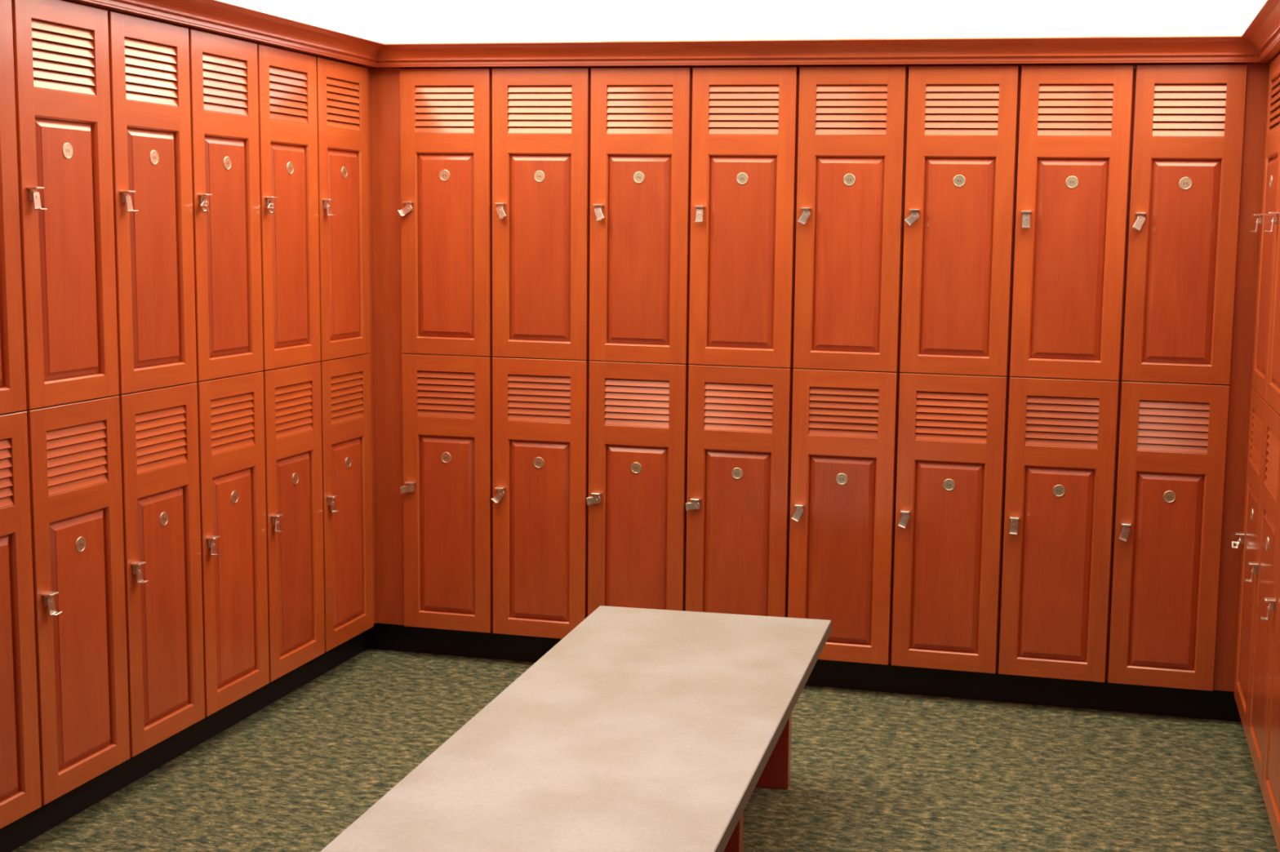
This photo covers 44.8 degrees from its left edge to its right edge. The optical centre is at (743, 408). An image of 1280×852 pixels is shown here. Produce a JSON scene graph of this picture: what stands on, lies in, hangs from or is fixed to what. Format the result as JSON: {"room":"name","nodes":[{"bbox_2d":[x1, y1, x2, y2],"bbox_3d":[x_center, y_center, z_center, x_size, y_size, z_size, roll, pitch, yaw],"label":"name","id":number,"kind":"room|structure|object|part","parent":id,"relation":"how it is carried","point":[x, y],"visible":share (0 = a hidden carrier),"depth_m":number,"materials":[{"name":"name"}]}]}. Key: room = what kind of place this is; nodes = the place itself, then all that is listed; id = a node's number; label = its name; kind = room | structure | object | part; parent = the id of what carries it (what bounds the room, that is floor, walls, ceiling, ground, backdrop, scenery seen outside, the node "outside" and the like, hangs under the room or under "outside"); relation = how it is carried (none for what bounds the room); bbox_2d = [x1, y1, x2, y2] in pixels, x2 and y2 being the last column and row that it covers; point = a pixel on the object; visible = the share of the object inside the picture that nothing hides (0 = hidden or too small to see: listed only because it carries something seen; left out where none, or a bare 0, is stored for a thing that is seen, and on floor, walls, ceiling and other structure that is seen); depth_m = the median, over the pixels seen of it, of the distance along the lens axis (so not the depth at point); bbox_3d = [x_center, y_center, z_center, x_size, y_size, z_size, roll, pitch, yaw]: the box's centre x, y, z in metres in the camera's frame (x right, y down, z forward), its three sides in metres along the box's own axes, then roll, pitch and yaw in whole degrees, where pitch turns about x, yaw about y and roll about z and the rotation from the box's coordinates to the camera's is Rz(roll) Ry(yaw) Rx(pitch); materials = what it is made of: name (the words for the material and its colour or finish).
{"room":"changing room","nodes":[
{"label":"changing room","id":0,"kind":"room"},
{"bbox_2d":[222,0,313,24],"bbox_3d":[-2.425,-0.019,2.218,0.066,2.420,7.276,3,7,13],"label":"wall","id":1,"kind":"structure","parent":0,"point":[299,10],"depth_m":5.43,"materials":[{"name":"grey paint"}]},
{"bbox_2d":[10,648,1278,851],"bbox_3d":[-0.600,1.292,1.945,3.726,0.055,7.276,3,7,13],"label":"floor","id":2,"kind":"structure","parent":0,"point":[871,771],"depth_m":4.23,"materials":[{"name":"green carpet"}]},
{"bbox_2d":[0,411,41,829],"bbox_3d":[-1.873,0.479,3.461,0.471,0.936,0.341,3,7,13],"label":"locker","id":3,"kind":"object","parent":2,"relation":"on","point":[20,758],"visible":0.99,"depth_m":3.52,"materials":[{"name":"red"}]},
{"bbox_2d":[0,439,13,508],"bbox_3d":[-1.680,0.153,3.379,0.020,0.164,0.235,3,7,13],"label":"vent","id":4,"kind":"object","parent":3,"relation":"attached to","point":[6,445],"depth_m":3.47,"materials":[{"name":"brown wood"}]},
{"bbox_3d":[-1.686,0.595,3.431,0.016,0.603,0.216,3,7,13],"label":"raised panel","id":5,"kind":"part","parent":3,"relation":"part of","materials":[{"name":"brown wood"}]},
{"bbox_2d":[0,0,26,414],"bbox_3d":[-1.857,-0.451,3.351,0.471,0.936,0.341,3,7,13],"label":"locker","id":6,"kind":"object","parent":3,"relation":"on","point":[12,364],"visible":1,"depth_m":3.44,"materials":[{"name":"red"}]},
{"bbox_3d":[-1.669,-0.336,3.320,0.016,0.603,0.216,3,7,13],"label":"raised panel","id":7,"kind":"part","parent":6,"relation":"part of","materials":[{"name":"brown wood"}]},
{"bbox_2d":[21,395,129,804],"bbox_3d":[-1.797,0.441,3.792,0.471,0.936,0.341,3,7,13],"label":"locker","id":8,"kind":"object","parent":2,"relation":"on","point":[74,448],"visible":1,"depth_m":3.73,"materials":[{"name":"red"}]},
{"bbox_2d":[11,0,119,409],"bbox_3d":[-1.780,-0.489,3.682,0.471,0.936,0.341,3,7,13],"label":"locker","id":9,"kind":"object","parent":8,"relation":"on","point":[60,48],"visible":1,"depth_m":3.62,"materials":[{"name":"red"}]},
{"bbox_2d":[31,19,95,95],"bbox_3d":[-1.586,-0.815,3.599,0.020,0.164,0.235,3,7,13],"label":"vent","id":10,"kind":"object","parent":9,"relation":"attached to","point":[63,51],"depth_m":3.60,"materials":[{"name":"brown wood"}]},
{"bbox_3d":[-1.593,-0.374,3.652,0.016,0.603,0.216,3,7,13],"label":"raised panel","id":11,"kind":"part","parent":9,"relation":"part of","materials":[{"name":"brown wood"}]},
{"bbox_2d":[46,421,107,496],"bbox_3d":[-1.603,0.115,3.710,0.020,0.164,0.235,3,7,13],"label":"vent","id":12,"kind":"object","parent":8,"relation":"attached to","point":[77,451],"depth_m":3.71,"materials":[{"name":"brown wood"}]},
{"bbox_3d":[-1.609,0.557,3.762,0.016,0.603,0.216,3,7,13],"label":"raised panel","id":13,"kind":"part","parent":8,"relation":"part of","materials":[{"name":"brown wood"}]},
{"bbox_2d":[115,382,204,757],"bbox_3d":[-1.720,0.403,4.123,0.471,0.936,0.341,3,7,13],"label":"locker","id":14,"kind":"object","parent":2,"relation":"on","point":[159,427],"visible":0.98,"depth_m":4.07,"materials":[{"name":"red"}]},
{"bbox_2d":[107,11,196,394],"bbox_3d":[-1.704,-0.527,4.013,0.471,0.936,0.341,3,7,13],"label":"locker","id":15,"kind":"object","parent":14,"relation":"on","point":[149,60],"visible":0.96,"depth_m":3.96,"materials":[{"name":"red"}]},
{"bbox_2d":[124,38,177,106],"bbox_3d":[-1.510,-0.853,3.931,0.020,0.164,0.235,3,7,13],"label":"vent","id":16,"kind":"object","parent":15,"relation":"attached to","point":[150,64],"depth_m":3.93,"materials":[{"name":"brown wood"}]},
{"bbox_3d":[-1.516,-0.412,3.983,0.016,0.603,0.216,3,7,13],"label":"raised panel","id":17,"kind":"part","parent":15,"relation":"part of","materials":[{"name":"brown wood"}]},
{"bbox_2d":[135,405,186,473],"bbox_3d":[-1.526,0.077,4.041,0.020,0.164,0.235,3,7,13],"label":"vent","id":18,"kind":"object","parent":14,"relation":"attached to","point":[161,431],"depth_m":4.04,"materials":[{"name":"brown wood"}]},
{"bbox_3d":[-1.533,0.519,4.093,0.016,0.603,0.216,3,7,13],"label":"raised panel","id":19,"kind":"part","parent":14,"relation":"part of","materials":[{"name":"brown wood"}]},
{"bbox_2d":[0,629,368,851],"bbox_3d":[-1.895,1.068,2.943,0.022,0.109,5.157,3,7,13],"label":"baseboard","id":20,"kind":"structure","parent":2,"relation":"on","point":[32,825],"depth_m":4.25,"materials":[{"name":"black plastic"}]},
{"bbox_2d":[193,371,269,716],"bbox_3d":[-1.643,0.365,4.455,0.471,0.936,0.341,3,7,13],"label":"locker","id":21,"kind":"object","parent":2,"relation":"on","point":[231,414],"visible":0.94,"depth_m":4.40,"materials":[{"name":"red"}]},
{"bbox_2d":[188,29,263,381],"bbox_3d":[-1.627,-0.565,4.344,0.471,0.936,0.341,3,7,13],"label":"locker","id":22,"kind":"object","parent":21,"relation":"on","point":[224,71],"visible":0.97,"depth_m":4.29,"materials":[{"name":"red"}]},
{"bbox_2d":[202,53,248,115],"bbox_3d":[-1.433,-0.891,4.262,0.020,0.164,0.235,3,7,13],"label":"vent","id":23,"kind":"object","parent":22,"relation":"attached to","point":[224,76],"depth_m":4.26,"materials":[{"name":"brown wood"}]},
{"bbox_3d":[-1.440,-0.450,4.314,0.016,0.603,0.216,3,7,13],"label":"raised panel","id":24,"kind":"part","parent":22,"relation":"part of","materials":[{"name":"brown wood"}]},
{"bbox_2d":[210,392,254,454],"bbox_3d":[-1.450,0.040,4.372,0.020,0.164,0.235,3,7,13],"label":"vent","id":25,"kind":"object","parent":21,"relation":"attached to","point":[232,414],"depth_m":4.37,"materials":[{"name":"brown wood"}]},
{"bbox_3d":[-1.456,0.481,4.424,0.016,0.603,0.216,3,7,13],"label":"raised panel","id":26,"kind":"part","parent":21,"relation":"part of","materials":[{"name":"brown wood"}]},
{"bbox_2d":[262,362,324,682],"bbox_3d":[-1.567,0.327,4.786,0.471,0.936,0.341,3,7,13],"label":"locker","id":27,"kind":"object","parent":2,"relation":"on","point":[292,405],"visible":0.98,"depth_m":4.73,"materials":[{"name":"red"}]},
{"bbox_2d":[257,44,320,370],"bbox_3d":[-1.550,-0.603,4.675,0.471,0.936,0.341,3,7,13],"label":"locker","id":28,"kind":"object","parent":27,"relation":"on","point":[287,79],"visible":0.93,"depth_m":4.62,"materials":[{"name":"red"}]},
{"bbox_2d":[269,66,307,124],"bbox_3d":[-1.356,-0.929,4.593,0.020,0.164,0.235,3,7,13],"label":"vent","id":29,"kind":"object","parent":28,"relation":"attached to","point":[288,86],"depth_m":4.60,"materials":[{"name":"brown wood"}]},
{"bbox_3d":[-1.363,-0.488,4.645,0.016,0.603,0.216,3,7,13],"label":"raised panel","id":30,"kind":"part","parent":28,"relation":"part of","materials":[{"name":"brown wood"}]},
{"bbox_3d":[-1.379,0.443,4.755,0.016,0.603,0.216,3,7,13],"label":"raised panel","id":31,"kind":"part","parent":27,"relation":"part of","materials":[{"name":"brown wood"}]},
{"bbox_2d":[275,382,312,439],"bbox_3d":[-1.373,0.002,4.703,0.020,0.164,0.235,3,7,13],"label":"vent","id":32,"kind":"object","parent":27,"relation":"attached to","point":[293,400],"depth_m":4.71,"materials":[{"name":"brown wood"}]},
{"bbox_2d":[315,353,373,652],"bbox_3d":[-1.490,0.289,5.117,0.471,0.936,0.341,3,7,13],"label":"locker","id":33,"kind":"object","parent":2,"relation":"on","point":[345,382],"visible":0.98,"depth_m":5.06,"materials":[{"name":"red"}]},
{"bbox_2d":[315,57,370,360],"bbox_3d":[-1.474,-0.641,5.006,0.471,0.936,0.341,3,7,13],"label":"locker","id":34,"kind":"object","parent":33,"relation":"on","point":[342,94],"visible":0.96,"depth_m":4.95,"materials":[{"name":"red"}]},
{"bbox_2d":[61,0,384,68],"bbox_3d":[-1.770,-0.879,2.675,0.153,0.075,5.126,3,7,13],"label":"trim","id":35,"kind":"structure","parent":34,"relation":"on","point":[218,17],"depth_m":4.29,"materials":[{"name":"brown wood"}]},
{"bbox_3d":[-1.286,-0.526,4.976,0.016,0.603,0.216,3,7,13],"label":"raised panel","id":36,"kind":"part","parent":34,"relation":"part of","materials":[{"name":"brown wood"}]},
{"bbox_2d":[326,78,359,131],"bbox_3d":[-1.280,-0.967,4.924,0.020,0.164,0.235,3,7,13],"label":"vent","id":37,"kind":"object","parent":34,"relation":"attached to","point":[343,95],"depth_m":4.93,"materials":[{"name":"brown wood"}]},
{"bbox_3d":[-1.303,0.405,5.087,0.016,0.603,0.216,3,7,13],"label":"raised panel","id":38,"kind":"part","parent":33,"relation":"part of","materials":[{"name":"brown wood"}]},
{"bbox_2d":[330,372,363,425],"bbox_3d":[-1.296,-0.036,5.034,0.020,0.164,0.235,3,7,13],"label":"vent","id":39,"kind":"object","parent":33,"relation":"attached to","point":[346,388],"depth_m":5.04,"materials":[{"name":"brown wood"}]},
{"bbox_2d":[363,66,376,624],"bbox_3d":[-1.256,-0.191,5.208,0.010,1.876,0.056,3,7,13],"label":"trim","id":40,"kind":"structure","parent":33,"relation":"attached to","point":[371,353],"depth_m":5.21,"materials":[{"name":"orange wood"}]},
{"bbox_2d":[400,353,493,633],"bbox_3d":[-0.954,0.264,5.407,0.322,0.936,0.471,3,7,13],"label":"locker","id":41,"kind":"object","parent":2,"relation":"on","point":[447,488],"visible":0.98,"depth_m":5.21,"materials":[{"name":"red"}]},
{"bbox_2d":[370,68,404,625],"bbox_3d":[-1.194,-0.191,5.218,0.109,1.876,0.010,3,7,13],"label":"trim","id":42,"kind":"structure","parent":41,"relation":"attached to","point":[384,82],"depth_m":5.21,"materials":[{"name":"orange wood"}]},
{"bbox_2d":[397,68,492,356],"bbox_3d":[-0.937,-0.666,5.296,0.322,0.936,0.471,3,7,13],"label":"locker","id":43,"kind":"object","parent":41,"relation":"on","point":[446,211],"visible":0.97,"depth_m":5.10,"materials":[{"name":"red"}]},
{"bbox_2d":[414,86,473,133],"bbox_3d":[-0.975,-0.979,5.070,0.217,0.164,0.020,3,7,13],"label":"vent","id":44,"kind":"object","parent":43,"relation":"attached to","point":[437,109],"depth_m":5.07,"materials":[{"name":"brown wood"}]},
{"bbox_3d":[-0.983,-0.537,5.121,0.198,0.603,0.016,3,7,13],"label":"raised panel","id":45,"kind":"part","parent":43,"relation":"part of","materials":[{"name":"brown wood"}]},
{"bbox_2d":[371,34,1270,69],"bbox_3d":[0.148,-1.094,4.774,2.945,0.075,0.153,3,7,13],"label":"trim","id":46,"kind":"structure","parent":43,"relation":"on","point":[1229,49],"depth_m":4.71,"materials":[{"name":"brown wood"}]},
{"bbox_2d":[417,370,474,418],"bbox_3d":[-0.991,-0.048,5.180,0.217,0.164,0.020,3,7,13],"label":"vent","id":47,"kind":"object","parent":41,"relation":"attached to","point":[441,394],"depth_m":5.18,"materials":[{"name":"brown wood"}]},
{"bbox_3d":[-0.999,0.393,5.231,0.198,0.603,0.016,3,7,13],"label":"raised panel","id":48,"kind":"part","parent":41,"relation":"part of","materials":[{"name":"brown wood"}]},
{"bbox_2d":[491,356,589,639],"bbox_3d":[-0.633,0.279,5.334,0.334,0.936,0.471,3,7,13],"label":"locker","id":49,"kind":"object","parent":2,"relation":"on","point":[540,406],"visible":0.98,"depth_m":5.14,"materials":[{"name":"red"}]},
{"bbox_2d":[507,374,570,423],"bbox_3d":[-0.670,-0.034,5.108,0.229,0.164,0.020,3,7,13],"label":"vent","id":50,"kind":"object","parent":49,"relation":"attached to","point":[531,398],"depth_m":5.10,"materials":[{"name":"brown wood"}]},
{"bbox_3d":[-0.678,0.407,5.159,0.210,0.603,0.016,3,7,13],"label":"raised panel","id":51,"kind":"part","parent":49,"relation":"part of","materials":[{"name":"brown wood"}]},
{"bbox_2d":[492,68,591,359],"bbox_3d":[-0.616,-0.652,5.224,0.334,0.936,0.471,3,7,13],"label":"locker","id":52,"kind":"object","parent":49,"relation":"on","point":[541,117],"visible":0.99,"depth_m":5.03,"materials":[{"name":"red"}]},
{"bbox_2d":[507,85,571,133],"bbox_3d":[-0.654,-0.965,4.997,0.229,0.164,0.020,3,7,13],"label":"vent","id":53,"kind":"object","parent":52,"relation":"attached to","point":[531,109],"depth_m":4.99,"materials":[{"name":"brown wood"}]},
{"bbox_3d":[-0.662,-0.523,5.048,0.210,0.603,0.016,3,7,13],"label":"raised panel","id":54,"kind":"part","parent":52,"relation":"part of","materials":[{"name":"brown wood"}]},
{"bbox_2d":[320,605,831,851],"bbox_3d":[-0.343,0.939,2.857,0.647,0.440,2.882,2,7,10],"label":"bench","id":55,"kind":"object","parent":2,"relation":"on","point":[640,730],"visible":1,"depth_m":3.15,"materials":[{"name":"grey stone"}]},
{"bbox_3d":[-0.227,0.887,3.469,0.456,0.403,0.046,2,7,10],"label":"leg","id":56,"kind":"part","parent":55,"relation":"part of","materials":[{"name":"brown wood"}]},
{"bbox_3d":[-0.098,0.806,4.173,0.456,0.403,0.046,2,7,10],"label":"leg","id":57,"kind":"part","parent":55,"relation":"part of","materials":[{"name":"brown wood"}]},
{"bbox_2d":[586,360,688,616],"bbox_3d":[-0.306,0.293,5.260,0.334,0.936,0.471,3,7,13],"label":"locker","id":58,"kind":"object","parent":2,"relation":"on","point":[638,411],"visible":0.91,"depth_m":5.06,"materials":[{"name":"red"}]},
{"bbox_3d":[-0.351,0.422,5.085,0.210,0.603,0.016,3,7,13],"label":"raised panel","id":59,"kind":"part","parent":58,"relation":"part of","materials":[{"name":"brown wood"}]},
{"bbox_2d":[604,378,669,427],"bbox_3d":[-0.343,-0.019,5.034,0.229,0.164,0.020,3,7,13],"label":"vent","id":60,"kind":"object","parent":58,"relation":"attached to","point":[628,402],"depth_m":5.03,"materials":[{"name":"brown wood"}]},
{"bbox_2d":[589,67,693,364],"bbox_3d":[-0.289,-0.637,5.149,0.334,0.936,0.471,3,7,13],"label":"locker","id":61,"kind":"object","parent":58,"relation":"on","point":[641,118],"visible":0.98,"depth_m":4.95,"materials":[{"name":"red"}]},
{"bbox_3d":[-0.335,-0.509,4.974,0.210,0.603,0.016,3,7,13],"label":"raised panel","id":62,"kind":"part","parent":61,"relation":"part of","materials":[{"name":"brown wood"}]},
{"bbox_2d":[606,85,672,134],"bbox_3d":[-0.327,-0.950,4.923,0.229,0.164,0.020,3,7,13],"label":"vent","id":63,"kind":"object","parent":61,"relation":"attached to","point":[630,109],"depth_m":4.92,"materials":[{"name":"brown wood"}]},
{"bbox_2d":[685,364,793,617],"bbox_3d":[0.024,0.308,5.185,0.340,0.936,0.471,3,7,13],"label":"locker","id":64,"kind":"object","parent":2,"relation":"on","point":[740,435],"visible":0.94,"depth_m":4.98,"materials":[{"name":"red"}]},
{"bbox_3d":[-0.021,0.437,5.010,0.216,0.603,0.016,3,7,13],"label":"raised panel","id":65,"kind":"part","parent":64,"relation":"part of","materials":[{"name":"brown wood"}]},
{"bbox_2d":[704,382,773,432],"bbox_3d":[-0.013,-0.005,4.959,0.235,0.164,0.020,3,7,13],"label":"vent","id":66,"kind":"object","parent":64,"relation":"attached to","point":[729,407],"depth_m":4.95,"materials":[{"name":"brown wood"}]},
{"bbox_2d":[688,66,799,368],"bbox_3d":[0.041,-0.623,5.075,0.340,0.936,0.471,3,7,13],"label":"locker","id":67,"kind":"object","parent":64,"relation":"on","point":[744,134],"visible":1,"depth_m":4.88,"materials":[{"name":"red"}]},
{"bbox_3d":[-0.005,-0.494,4.899,0.216,0.603,0.016,3,7,13],"label":"raised panel","id":68,"kind":"part","parent":67,"relation":"part of","materials":[{"name":"brown wood"}]},
{"bbox_2d":[708,85,778,134],"bbox_3d":[0.003,-0.935,4.848,0.235,0.164,0.020,3,7,13],"label":"vent","id":69,"kind":"object","parent":67,"relation":"attached to","point":[732,109],"depth_m":4.84,"materials":[{"name":"brown wood"}]},
{"bbox_2d":[368,622,1241,722],"bbox_3d":[0.135,0.848,5.099,2.963,0.109,0.022,3,7,13],"label":"baseboard","id":70,"kind":"structure","parent":2,"relation":"on","point":[1221,705],"depth_m":4.97,"materials":[{"name":"black plastic"}]},
{"bbox_2d":[787,368,899,665],"bbox_3d":[0.355,0.323,5.110,0.337,0.936,0.471,3,7,13],"label":"locker","id":71,"kind":"object","parent":2,"relation":"on","point":[845,423],"visible":0.94,"depth_m":4.91,"materials":[{"name":"red"}]},
{"bbox_3d":[0.310,0.451,4.935,0.213,0.603,0.016,3,7,13],"label":"raised panel","id":72,"kind":"part","parent":71,"relation":"part of","materials":[{"name":"brown wood"}]},
{"bbox_2d":[808,386,879,438],"bbox_3d":[0.318,0.010,4.884,0.232,0.164,0.020,3,7,13],"label":"vent","id":73,"kind":"object","parent":71,"relation":"attached to","point":[834,412],"depth_m":4.88,"materials":[{"name":"brown wood"}]},
{"bbox_2d":[793,66,908,372],"bbox_3d":[0.372,-0.608,5.000,0.337,0.936,0.471,3,7,13],"label":"locker","id":74,"kind":"object","parent":71,"relation":"on","point":[852,121],"visible":0.99,"depth_m":4.80,"materials":[{"name":"red"}]},
{"bbox_3d":[0.326,-0.479,4.824,0.213,0.603,0.016,3,7,13],"label":"raised panel","id":75,"kind":"part","parent":74,"relation":"part of","materials":[{"name":"brown wood"}]},
{"bbox_2d":[815,84,887,135],"bbox_3d":[0.334,-0.920,4.773,0.232,0.164,0.020,3,7,13],"label":"vent","id":76,"kind":"object","parent":74,"relation":"attached to","point":[840,109],"depth_m":4.77,"materials":[{"name":"brown wood"}]},
{"bbox_2d":[890,372,1008,673],"bbox_3d":[0.685,0.338,5.036,0.337,0.936,0.471,3,7,13],"label":"locker","id":77,"kind":"object","parent":2,"relation":"on","point":[952,433],"visible":0.98,"depth_m":4.84,"materials":[{"name":"red"}]},
{"bbox_3d":[0.639,0.466,4.860,0.213,0.603,0.016,3,7,13],"label":"raised panel","id":78,"kind":"part","parent":77,"relation":"part of","materials":[{"name":"brown wood"}]},
{"bbox_2d":[915,391,987,443],"bbox_3d":[0.647,0.025,4.809,0.232,0.164,0.020,3,7,13],"label":"vent","id":79,"kind":"object","parent":77,"relation":"attached to","point":[940,416],"depth_m":4.80,"materials":[{"name":"brown wood"}]},
{"bbox_2d":[899,66,1020,376],"bbox_3d":[0.701,-0.593,4.925,0.337,0.936,0.471,3,7,13],"label":"locker","id":80,"kind":"object","parent":77,"relation":"on","point":[962,122],"visible":1,"depth_m":4.73,"materials":[{"name":"red"}]},
{"bbox_3d":[0.656,-0.464,4.750,0.213,0.603,0.016,3,7,13],"label":"raised panel","id":81,"kind":"part","parent":80,"relation":"part of","materials":[{"name":"brown wood"}]},
{"bbox_2d":[924,84,999,135],"bbox_3d":[0.664,-0.906,4.699,0.232,0.164,0.020,3,7,13],"label":"vent","id":82,"kind":"object","parent":80,"relation":"attached to","point":[949,109],"depth_m":4.69,"materials":[{"name":"brown wood"}]},
{"bbox_2d":[997,376,1119,682],"bbox_3d":[1.012,0.352,4.962,0.333,0.936,0.471,3,7,13],"label":"locker","id":83,"kind":"object","parent":2,"relation":"on","point":[1062,433],"visible":0.99,"depth_m":4.76,"materials":[{"name":"red"}]},
{"bbox_3d":[0.967,0.481,4.786,0.209,0.603,0.016,3,7,13],"label":"raised panel","id":84,"kind":"part","parent":83,"relation":"part of","materials":[{"name":"brown wood"}]},
{"bbox_2d":[1025,395,1099,448],"bbox_3d":[0.975,0.039,4.735,0.228,0.164,0.020,3,7,13],"label":"vent","id":85,"kind":"object","parent":83,"relation":"attached to","point":[1051,421],"depth_m":4.73,"materials":[{"name":"brown wood"}]},
{"bbox_2d":[1008,65,1134,380],"bbox_3d":[1.029,-0.578,4.851,0.333,0.936,0.471,3,7,13],"label":"locker","id":86,"kind":"object","parent":83,"relation":"on","point":[1074,126],"visible":1,"depth_m":4.65,"materials":[{"name":"red"}]},
{"bbox_3d":[0.984,-0.450,4.676,0.209,0.603,0.016,3,7,13],"label":"raised panel","id":87,"kind":"part","parent":86,"relation":"part of","materials":[{"name":"brown wood"}]},
{"bbox_2d":[1037,84,1113,136],"bbox_3d":[0.992,-0.891,4.625,0.228,0.164,0.020,3,7,13],"label":"vent","id":88,"kind":"object","parent":86,"relation":"attached to","point":[1063,110],"depth_m":4.62,"materials":[{"name":"brown wood"}]},
{"bbox_2d":[1106,379,1229,691],"bbox_3d":[1.332,0.366,4.889,0.320,0.936,0.471,3,7,13],"label":"locker","id":89,"kind":"object","parent":2,"relation":"on","point":[1171,443],"visible":0.98,"depth_m":4.69,"materials":[{"name":"red"}]},
{"bbox_3d":[1.286,0.495,4.714,0.196,0.603,0.016,3,7,13],"label":"raised panel","id":90,"kind":"part","parent":89,"relation":"part of","materials":[{"name":"brown wood"}]},
{"bbox_2d":[1137,400,1209,453],"bbox_3d":[1.294,0.053,4.663,0.214,0.164,0.020,3,7,13],"label":"vent","id":91,"kind":"object","parent":89,"relation":"attached to","point":[1163,427],"depth_m":4.66,"materials":[{"name":"brown wood"}]},
{"bbox_2d":[1120,64,1247,385],"bbox_3d":[1.348,-0.564,4.779,0.320,0.936,0.471,3,7,13],"label":"locker","id":92,"kind":"object","parent":89,"relation":"on","point":[1188,126],"visible":1,"depth_m":4.58,"materials":[{"name":"red"}]},
{"bbox_3d":[1.303,-0.436,4.603,0.196,0.603,0.016,3,7,13],"label":"raised panel","id":93,"kind":"part","parent":92,"relation":"part of","materials":[{"name":"brown wood"}]},
{"bbox_2d":[1152,84,1226,137],"bbox_3d":[1.311,-0.877,4.552,0.214,0.164,0.020,3,7,13],"label":"vent","id":94,"kind":"object","parent":92,"relation":"attached to","point":[1179,110],"depth_m":4.55,"materials":[{"name":"brown wood"}]},
{"bbox_2d":[1213,63,1269,692],"bbox_3d":[1.485,-0.072,4.611,0.072,1.876,0.010,3,7,13],"label":"trim","id":95,"kind":"structure","parent":89,"relation":"attached to","point":[1257,74],"depth_m":4.60,"materials":[{"name":"orange wood"}]},
{"bbox_2d":[1231,387,1267,737],"bbox_3d":[1.642,0.433,4.373,0.471,0.936,0.422,3,7,13],"label":"locker","id":96,"kind":"object","parent":2,"relation":"on","point":[1249,537],"visible":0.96,"depth_m":4.43,"materials":[{"name":"red"}]},
{"bbox_3d":[1.451,0.532,4.428,0.016,0.603,0.298,3,7,13],"label":"raised panel","id":97,"kind":"part","parent":96,"relation":"part of","materials":[{"name":"brown wood"}]},
{"bbox_2d":[1249,410,1262,474],"bbox_3d":[1.460,0.091,4.376,0.020,0.164,0.317,3,7,13],"label":"vent","id":98,"kind":"object","parent":96,"relation":"attached to","point":[1256,416],"depth_m":4.40,"materials":[{"name":"brown wood"}]},
{"bbox_2d":[1249,53,1279,400],"bbox_3d":[1.659,-0.497,4.262,0.471,0.936,0.422,3,7,13],"label":"locker","id":99,"kind":"object","parent":96,"relation":"on","point":[1272,150],"visible":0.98,"depth_m":4.33,"materials":[{"name":"red"}]},
{"bbox_3d":[1.467,-0.399,4.318,0.016,0.603,0.298,3,7,13],"label":"raised panel","id":100,"kind":"part","parent":99,"relation":"part of","materials":[{"name":"brown wood"}]},
{"bbox_2d":[1268,76,1279,134],"bbox_3d":[1.476,-0.840,4.265,0.020,0.164,0.317,3,7,13],"label":"vent","id":101,"kind":"object","parent":99,"relation":"attached to","point":[1274,82],"depth_m":4.34,"materials":[{"name":"brown wood"}]},
{"bbox_2d":[1244,403,1279,792],"bbox_3d":[1.547,0.480,3.963,0.471,0.936,0.422,3,7,13],"label":"locker","id":102,"kind":"object","parent":2,"relation":"on","point":[1264,569],"visible":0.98,"depth_m":4.02,"materials":[{"name":"red"}]},
{"bbox_3d":[1.356,0.579,4.018,0.016,0.603,0.298,3,7,13],"label":"raised panel","id":103,"kind":"part","parent":102,"relation":"part of","materials":[{"name":"brown wood"}]},
{"bbox_2d":[1264,170,1279,415],"bbox_3d":[1.564,-0.450,3.852,0.471,0.936,0.422,3,7,13],"label":"locker","id":104,"kind":"object","parent":102,"relation":"on","point":[1273,398],"visible":1,"depth_m":4.05,"materials":[{"name":"red"}]},
{"bbox_3d":[1.372,-0.352,3.908,0.016,0.603,0.298,3,7,13],"label":"raised panel","id":105,"kind":"part","parent":104,"relation":"part of","materials":[{"name":"brown wood"}]},
{"bbox_2d":[1264,428,1279,500],"bbox_3d":[1.365,0.138,3.966,0.020,0.164,0.317,3,7,13],"label":"vent","id":106,"kind":"object","parent":102,"relation":"attached to","point":[1272,446],"depth_m":3.99,"materials":[{"name":"brown wood"}]},
{"bbox_2d":[1260,498,1279,851],"bbox_3d":[1.452,0.527,3.553,0.471,0.936,0.422,3,7,13],"label":"locker","id":107,"kind":"object","parent":2,"relation":"on","point":[1271,776],"visible":1,"depth_m":3.73,"materials":[{"name":"red"}]},
{"bbox_3d":[1.261,0.626,3.608,0.016,0.603,0.298,3,7,13],"label":"raised panel","id":108,"kind":"part","parent":107,"relation":"part of","materials":[{"name":"brown wood"}]},
{"bbox_2d":[312,0,1266,42],"bbox_3d":[0.245,-0.344,5.354,3.858,2.420,0.066,3,7,13],"label":"wall","id":109,"kind":"structure","parent":0,"point":[380,20],"depth_m":5.25,"materials":[{"name":"grey paint"}]},
{"bbox_3d":[1.270,0.146,1.381,0.066,2.420,7.276,3,7,13],"label":"wall","id":110,"kind":"structure","parent":0,"visible":0},
{"bbox_2d":[1241,0,1279,62],"bbox_3d":[0.950,-0.757,2.058,0.153,0.075,5.126,3,7,13],"label":"trim","id":111,"kind":"structure","parent":110,"relation":"attached to","point":[1263,33],"depth_m":4.10,"materials":[{"name":"brown wood"}]}
]}

